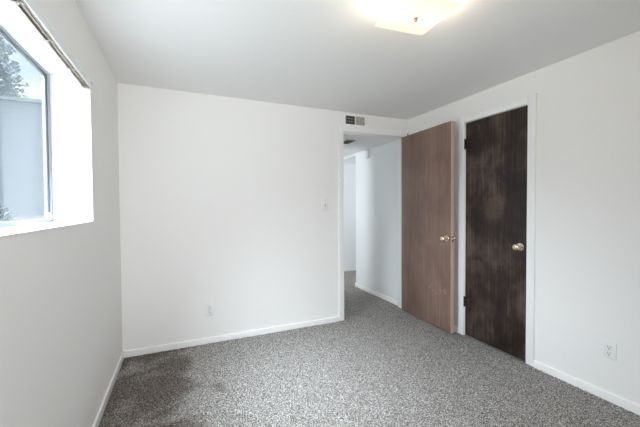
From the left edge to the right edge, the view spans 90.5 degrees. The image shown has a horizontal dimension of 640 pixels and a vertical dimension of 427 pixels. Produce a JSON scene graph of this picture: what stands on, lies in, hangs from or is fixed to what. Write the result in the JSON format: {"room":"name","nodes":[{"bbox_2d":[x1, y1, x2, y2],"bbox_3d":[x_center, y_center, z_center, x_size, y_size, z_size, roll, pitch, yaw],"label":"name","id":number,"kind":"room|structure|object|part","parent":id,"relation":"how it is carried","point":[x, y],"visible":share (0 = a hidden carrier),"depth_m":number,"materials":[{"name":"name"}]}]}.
{"room":"empty bedroom","nodes":[
{"label":"empty bedroom","id":0,"kind":"room"},
{"bbox_2d":[0,0,122,426],"bbox_3d":[-0.999,0.124,0.893,0.200,2.299,3.860,-1,1,-24],"label":"wall","id":1,"kind":"structure","parent":0,"point":[61,348],"depth_m":1.55,"materials":[{"name":"paint"}]},
{"bbox_2d":[0,25,52,227],"bbox_3d":[-1.242,-0.339,1.188,0.048,0.799,1.152,-1,1,-24],"label":"window","id":2,"kind":"structure","parent":1,"relation":"in","point":[45,77],"depth_m":1.68,"materials":[{"name":"metal"}]},
{"bbox_2d":[0,221,93,236],"bbox_3d":[-1.140,0.057,1.241,0.184,0.004,1.150,-1,1,-24],"label":"window sill","id":3,"kind":"structure","parent":1,"relation":"attached to","point":[6,231],"depth_m":1.24,"materials":[{"name":"paint"}]},
{"bbox_2d":[10,0,91,88],"bbox_3d":[-1.074,-0.711,1.255,0.044,0.060,1.134,-1,1,-24],"label":"blind headrail","id":4,"kind":"object","parent":1,"relation":"attached to","point":[30,9],"visible":1,"depth_m":1.26,"materials":[{"name":"metal"}]},
{"bbox_2d":[92,351,123,426],"bbox_3d":[-0.873,1.200,0.910,0.012,0.057,3.750,-1,1,-24],"label":"baseboard","id":5,"kind":"structure","parent":1,"relation":"attached to","point":[112,382],"depth_m":2.05,"materials":[{"name":"paint"}]},
{"bbox_2d":[117,83,406,350],"bbox_3d":[-0.323,0.067,3.237,2.922,2.299,0.110,-1,1,-24],"label":"wall","id":6,"kind":"structure","parent":0,"point":[220,197],"depth_m":2.93,"materials":[{"name":"paint"}]},
{"bbox_2d":[206,303,213,315],"bbox_3d":[-1.004,0.873,2.889,0.070,0.115,0.009,-1,1,-24],"label":"wall outlet","id":7,"kind":"object","parent":6,"relation":"attached to","point":[209,306],"visible":1,"depth_m":2.89,"materials":[{"name":"white plastic"}]},
{"bbox_2d":[124,316,338,357],"bbox_3d":[-0.707,1.151,3.023,1.991,0.057,0.012,-1,1,-24],"label":"baseboard","id":8,"kind":"structure","parent":6,"relation":"attached to","point":[154,349],"depth_m":2.94,"materials":[{"name":"paint"}]},
{"bbox_2d":[321,199,327,210],"bbox_3d":[0.053,-0.089,3.329,0.076,0.122,0.018,-1,1,-24],"label":"light switch","id":9,"kind":"object","parent":6,"relation":"attached to","point":[324,201],"visible":1,"depth_m":3.33,"materials":[{"name":"white plastic"}]},
{"bbox_2d":[344,114,366,126],"bbox_3d":[0.391,-1.014,3.459,0.276,0.117,0.017,-1,1,-24],"label":"air vent","id":10,"kind":"object","parent":6,"relation":"in","point":[352,120],"visible":1,"depth_m":3.46,"materials":[{"name":"metal"}]},
{"bbox_2d":[338,125,407,320],"bbox_3d":[0.597,0.101,3.636,0.916,2.102,0.128,-1,1,-24],"label":"door frame","id":11,"kind":"structure","parent":6,"relation":"attached to","point":[349,130],"depth_m":3.43,"materials":[{"name":"paint"}]},
{"bbox_2d":[401,121,456,333],"bbox_3d":[1.122,0.116,3.381,0.175,2.052,0.800,-1,1,-21],"label":"door","id":12,"kind":"structure","parent":11,"relation":"attached to","point":[428,155],"depth_m":3.28,"materials":[{"name":"brown wood"}]},
{"bbox_2d":[344,163,355,268],"bbox_3d":[-0.060,0.107,5.849,4.500,2.097,0.120,-1,1,-24],"label":"wall","id":13,"kind":"structure","parent":0,"point":[349,169],"depth_m":6.06,"materials":[{"name":"paint"}]},
{"bbox_2d":[75,0,639,119],"bbox_3d":[0.718,-1.101,1.568,4.122,0.100,3.960,-1,1,-24],"label":"ceiling","id":14,"kind":"structure","parent":0,"point":[332,55],"depth_m":2.00,"materials":[{"name":"paint"}]},
{"bbox_2d":[375,0,461,34],"bbox_3d":[0.464,-0.989,1.535,0.286,0.121,0.286,-1,1,-19],"label":"ceiling light","id":15,"kind":"object","parent":14,"relation":"attached to","point":[418,17],"visible":1,"depth_m":1.52,"materials":[{"name":"white glass"}]},
{"bbox_2d":[98,270,639,426],"bbox_3d":[0.919,1.190,3.006,5.022,0.050,6.152,-1,1,-24],"label":"floor","id":16,"kind":"structure","parent":0,"point":[398,368],"depth_m":2.21,"materials":[{"name":"carpet"}]},
{"bbox_2d":[344,134,397,163],"bbox_3d":[0.369,-0.971,4.831,4.500,0.100,2.290,-1,1,-24],"label":"ceiling","id":17,"kind":"structure","parent":0,"point":[362,143],"depth_m":4.11,"materials":[{"name":"paint"}]},
{"bbox_2d":[344,139,355,143],"bbox_3d":[0.346,-0.892,3.954,0.124,0.018,0.210,-1,1,-24],"label":"ceiling vent","id":18,"kind":"object","parent":17,"relation":"in","point":[347,141],"visible":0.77,"depth_m":3.90,"materials":[{"name":"metal"}]},
{"bbox_2d":[344,31,639,405],"bbox_3d":[1.383,0.059,3.123,0.110,2.299,6.030,-1,1,-24],"label":"wall","id":19,"kind":"structure","parent":0,"point":[587,244],"depth_m":2.16,"materials":[{"name":"paint"}]},
{"bbox_2d":[366,149,369,158],"bbox_3d":[0.681,-0.847,4.508,0.034,0.128,0.072,-1,1,-24],"label":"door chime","id":20,"kind":"object","parent":19,"relation":"attached to","point":[367,150],"visible":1,"depth_m":4.49,"materials":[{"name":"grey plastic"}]},
{"bbox_2d":[344,268,397,305],"bbox_3d":[1.024,1.094,5.094,2.950,0.057,2.170,-1,1,-24],"label":"baseboard","id":21,"kind":"structure","parent":19,"relation":"attached to","point":[366,289],"depth_m":4.44,"materials":[{"name":"paint"}]},
{"bbox_2d":[463,105,527,360],"bbox_3d":[1.480,0.159,2.739,0.101,2.001,0.595,-1,1,-24],"label":"door","id":22,"kind":"structure","parent":19,"relation":"in","point":[494,300],"depth_m":2.70,"materials":[{"name":"brown wood"}]},
{"bbox_3d":[1.550,0.267,2.507,0.040,0.054,0.054,-1,1,-24],"label":"knob","id":23,"kind":"part","parent":22,"relation":"part of","materials":[{"name":"gold metal"}]},
{"bbox_2d":[458,93,536,366],"bbox_3d":[1.538,0.127,2.759,0.128,2.078,0.723,-1,1,-24],"label":"door frame","id":24,"kind":"structure","parent":19,"relation":"attached to","point":[530,100],"depth_m":2.46,"materials":[{"name":"paint"}]},
{"bbox_2d":[454,326,639,414],"bbox_3d":[1.794,1.158,2.072,0.012,0.057,3.736,-1,1,-24],"label":"baseboard","id":25,"kind":"structure","parent":19,"relation":"attached to","point":[603,394],"depth_m":2.10,"materials":[{"name":"paint"}]},
{"bbox_2d":[602,340,616,361],"bbox_3d":[1.823,0.864,2.000,0.009,0.115,0.070,-1,1,-24],"label":"wall outlet","id":26,"kind":"object","parent":19,"relation":"attached to","point":[609,348],"visible":1,"depth_m":2.00,"materials":[{"name":"white plastic"}]},
{"label":"outside","id":27,"kind":"structure","parent":0,"visible":0},
{"bbox_2d":[9,215,44,218],"bbox_3d":[-33.218,0.495,-0.335,59.799,0.100,100.000,-1,1,-24],"label":"ground","id":28,"kind":"structure","parent":27,"point":[14,216],"depth_m":8.93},
{"bbox_2d":[0,205,12,219],"bbox_3d":[-2.278,0.080,2.284,0.221,0.284,0.212,1,2,42],"label":"shrub","id":29,"kind":"object","parent":28,"relation":"on","point":[4,215],"visible":0.44,"depth_m":2.27,"materials":[{"name":"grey plant"}]},
{"bbox_2d":[0,36,28,97],"bbox_3d":[-19.109,-7.694,16.469,9.204,15.343,9.526,0,1,16],"label":"tree","id":30,"kind":"object","parent":28,"relation":"on","point":[6,86],"visible":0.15,"depth_m":17.50,"materials":[{"name":"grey plant"}]},
{"bbox_2d":[0,95,43,214],"bbox_3d":[-12.667,-2.077,11.477,11.600,4.260,2.700,-1,1,-24],"label":"house","id":31,"kind":"structure","parent":28,"relation":"on","point":[21,140],"depth_m":11.19,"materials":[{"name":"blue"}]}
]}

